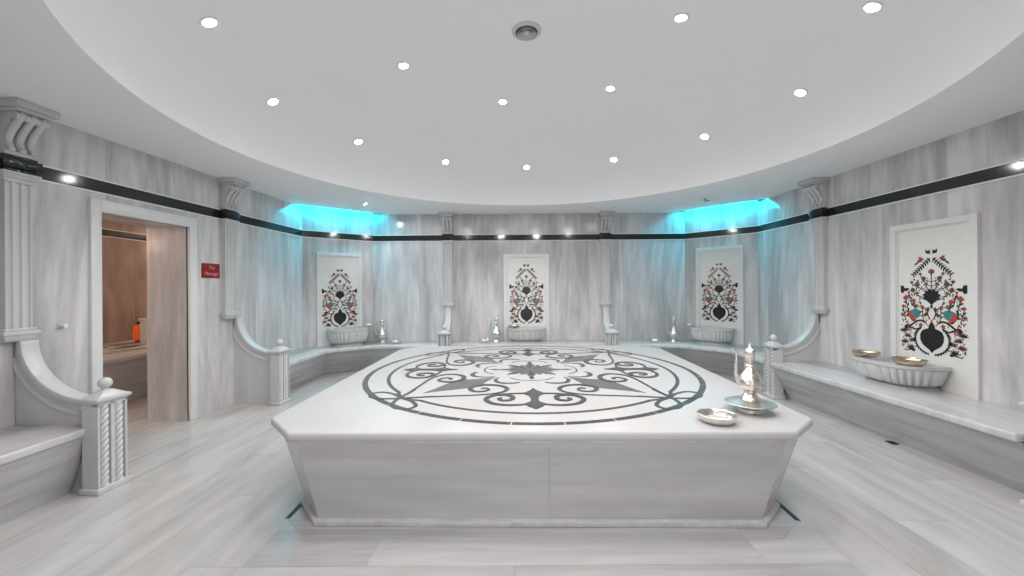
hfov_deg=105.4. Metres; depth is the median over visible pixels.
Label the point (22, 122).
pilaster
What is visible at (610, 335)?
divider
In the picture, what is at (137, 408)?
floor
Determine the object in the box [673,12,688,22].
recessed light
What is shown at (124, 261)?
wall
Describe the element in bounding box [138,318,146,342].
pedestal
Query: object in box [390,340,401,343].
bowl
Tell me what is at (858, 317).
wall
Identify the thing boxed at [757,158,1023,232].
trim
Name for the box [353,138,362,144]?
recessed light
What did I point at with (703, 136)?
recessed light
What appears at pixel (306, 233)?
trim
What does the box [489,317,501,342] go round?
ewer
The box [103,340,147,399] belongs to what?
platform
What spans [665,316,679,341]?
ewer
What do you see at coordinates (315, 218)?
wall
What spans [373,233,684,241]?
trim
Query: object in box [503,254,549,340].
mosaic panel
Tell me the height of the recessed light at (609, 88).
0.040 m
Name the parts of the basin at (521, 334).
bowl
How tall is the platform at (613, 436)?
0.607 m
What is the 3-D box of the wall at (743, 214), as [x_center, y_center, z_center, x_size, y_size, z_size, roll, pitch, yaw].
[3.640,-0.114,6.780,0.200,3.120,1.168,0,0,-43]
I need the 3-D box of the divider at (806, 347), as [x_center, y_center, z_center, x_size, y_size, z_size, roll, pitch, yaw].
[3.645,0.886,5.070,0.658,1.080,0.236,0,0,0]
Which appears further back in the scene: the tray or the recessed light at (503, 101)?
the recessed light at (503, 101)
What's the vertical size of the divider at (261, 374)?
1.080 m
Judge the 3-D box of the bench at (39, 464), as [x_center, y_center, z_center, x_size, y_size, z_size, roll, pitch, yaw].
[-3.363,1.238,2.070,0.702,0.470,1.540,0,0,0]
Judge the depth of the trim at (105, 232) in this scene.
6.47 m
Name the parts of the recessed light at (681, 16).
bulb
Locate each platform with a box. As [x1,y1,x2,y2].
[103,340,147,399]
[271,345,812,527]
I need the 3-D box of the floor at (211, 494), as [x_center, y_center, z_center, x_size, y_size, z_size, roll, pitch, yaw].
[0.080,1.449,3.350,8.260,0.001,7.900,0,0,0]
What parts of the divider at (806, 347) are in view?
newel post, curved rail, panel, curved rail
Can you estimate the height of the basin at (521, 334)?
0.255 m
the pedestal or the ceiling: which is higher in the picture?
the ceiling
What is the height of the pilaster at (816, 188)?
1.708 m
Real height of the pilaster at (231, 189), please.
1.708 m
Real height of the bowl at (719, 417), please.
0.052 m
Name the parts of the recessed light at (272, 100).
bulb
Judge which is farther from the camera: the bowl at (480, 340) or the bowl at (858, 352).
the bowl at (480, 340)
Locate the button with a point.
(59, 325)
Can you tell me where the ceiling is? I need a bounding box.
[0,0,1023,214]
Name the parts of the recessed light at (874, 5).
bulb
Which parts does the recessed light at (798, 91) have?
bulb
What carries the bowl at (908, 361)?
on the basin at (881, 369)
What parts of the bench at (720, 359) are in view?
seat, panel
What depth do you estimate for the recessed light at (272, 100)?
3.71 m
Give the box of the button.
[57,323,67,327]
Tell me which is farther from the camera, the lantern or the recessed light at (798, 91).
the lantern
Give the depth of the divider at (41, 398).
2.84 m
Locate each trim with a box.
[37,165,302,236]
[102,228,146,241]
[302,230,372,241]
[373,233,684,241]
[685,225,756,239]
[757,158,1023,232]
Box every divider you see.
[13,339,131,495]
[233,318,291,405]
[437,308,451,345]
[602,307,619,344]
[762,313,819,398]
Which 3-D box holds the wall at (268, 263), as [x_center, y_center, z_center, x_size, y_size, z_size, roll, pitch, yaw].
[-3.812,-0.065,3.832,0.449,3.120,5.195,0,0,3]
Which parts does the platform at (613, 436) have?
moulding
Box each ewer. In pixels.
[374,318,387,342]
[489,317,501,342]
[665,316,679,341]
[731,344,764,401]
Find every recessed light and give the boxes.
[199,16,218,28]
[266,97,279,105]
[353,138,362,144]
[397,61,409,69]
[441,159,448,164]
[498,98,507,104]
[523,164,530,169]
[605,85,615,91]
[609,156,617,162]
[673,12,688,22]
[699,133,709,139]
[793,88,807,96]
[861,0,883,13]
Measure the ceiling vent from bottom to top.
0.029 m
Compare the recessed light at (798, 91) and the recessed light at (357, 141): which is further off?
the recessed light at (357, 141)
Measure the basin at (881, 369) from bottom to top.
0.235 m
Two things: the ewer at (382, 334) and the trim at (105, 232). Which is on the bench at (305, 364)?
the ewer at (382, 334)
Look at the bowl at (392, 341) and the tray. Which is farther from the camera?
the bowl at (392, 341)
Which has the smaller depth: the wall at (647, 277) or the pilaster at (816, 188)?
the pilaster at (816, 188)
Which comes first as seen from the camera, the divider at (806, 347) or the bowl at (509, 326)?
the divider at (806, 347)
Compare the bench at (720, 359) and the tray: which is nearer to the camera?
the tray
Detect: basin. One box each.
[327,326,368,346]
[507,327,544,342]
[690,326,734,344]
[851,354,951,390]
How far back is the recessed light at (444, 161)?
5.62 m
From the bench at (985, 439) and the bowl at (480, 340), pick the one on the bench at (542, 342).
the bowl at (480, 340)
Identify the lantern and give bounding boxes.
[132,321,139,341]
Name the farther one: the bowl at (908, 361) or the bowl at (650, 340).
the bowl at (650, 340)
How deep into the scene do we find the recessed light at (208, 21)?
2.65 m
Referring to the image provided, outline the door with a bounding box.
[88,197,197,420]
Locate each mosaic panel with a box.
[316,252,361,346]
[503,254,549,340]
[696,245,743,344]
[890,213,981,399]
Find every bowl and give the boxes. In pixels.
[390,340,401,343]
[479,339,489,342]
[508,325,519,327]
[649,339,659,342]
[697,408,737,425]
[851,349,881,356]
[891,356,928,365]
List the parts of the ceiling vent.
plate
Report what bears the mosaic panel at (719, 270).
attached to the wall at (743, 214)
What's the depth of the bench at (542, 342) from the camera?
6.75 m
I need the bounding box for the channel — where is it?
[285,499,800,538]
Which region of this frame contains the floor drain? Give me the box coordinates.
[886,441,899,444]
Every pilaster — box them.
[0,98,59,342]
[217,178,249,318]
[439,212,454,307]
[598,211,613,306]
[798,177,829,313]
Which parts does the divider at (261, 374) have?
panel, curved rail, moulding, curved rail, newel post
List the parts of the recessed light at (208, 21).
bulb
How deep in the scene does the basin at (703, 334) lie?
6.49 m
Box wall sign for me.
[201,263,219,277]
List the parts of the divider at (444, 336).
newel post, curved rail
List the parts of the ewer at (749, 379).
spout, lid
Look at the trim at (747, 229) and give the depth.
6.66 m
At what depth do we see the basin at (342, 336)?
6.56 m
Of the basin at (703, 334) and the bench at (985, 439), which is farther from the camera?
the basin at (703, 334)
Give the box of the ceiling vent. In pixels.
[512,21,540,40]
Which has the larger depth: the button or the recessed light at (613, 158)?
the recessed light at (613, 158)
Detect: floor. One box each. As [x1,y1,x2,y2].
[0,370,1023,575]
[127,395,147,426]
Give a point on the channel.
(298, 506)
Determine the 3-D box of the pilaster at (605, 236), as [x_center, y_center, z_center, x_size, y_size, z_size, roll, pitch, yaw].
[1.697,-0.495,7.027,0.250,1.708,0.225,0,0,0]
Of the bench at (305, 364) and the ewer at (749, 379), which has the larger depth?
the bench at (305, 364)
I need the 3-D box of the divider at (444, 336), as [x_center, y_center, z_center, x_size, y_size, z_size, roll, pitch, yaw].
[-1.154,0.918,6.870,0.236,1.080,0.540,0,0,0]
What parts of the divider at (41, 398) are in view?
curved rail, panel, curved rail, moulding, newel post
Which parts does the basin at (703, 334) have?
bowl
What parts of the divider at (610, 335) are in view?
curved rail, newel post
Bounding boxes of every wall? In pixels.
[0,121,302,428]
[102,221,146,343]
[302,205,373,347]
[373,211,684,341]
[685,200,757,345]
[758,110,1023,409]
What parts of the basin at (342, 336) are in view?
bowl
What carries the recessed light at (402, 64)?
in the ceiling
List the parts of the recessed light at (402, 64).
bulb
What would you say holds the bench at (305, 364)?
on the floor at (211, 494)
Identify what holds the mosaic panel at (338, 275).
attached to the wall at (315, 218)
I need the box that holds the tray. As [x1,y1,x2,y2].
[724,395,777,414]
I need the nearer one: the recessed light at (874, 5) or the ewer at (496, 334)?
the recessed light at (874, 5)
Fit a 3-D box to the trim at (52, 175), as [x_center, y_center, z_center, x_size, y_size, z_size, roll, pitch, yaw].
[-3.584,-0.880,3.831,0.016,0.126,5.170,0,0,3]
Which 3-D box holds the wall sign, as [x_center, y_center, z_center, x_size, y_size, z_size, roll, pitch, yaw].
[-3.540,-0.191,4.585,0.013,0.170,0.250,0,0,3]
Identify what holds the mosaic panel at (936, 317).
attached to the wall at (858, 317)
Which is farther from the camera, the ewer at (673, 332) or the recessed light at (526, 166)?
the ewer at (673, 332)
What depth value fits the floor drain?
3.56 m
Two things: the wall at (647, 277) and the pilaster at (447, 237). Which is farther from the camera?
the wall at (647, 277)
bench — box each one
[0,425,85,524]
[289,341,437,388]
[451,340,605,345]
[618,339,763,379]
[771,361,1023,492]
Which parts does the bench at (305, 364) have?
panel, seat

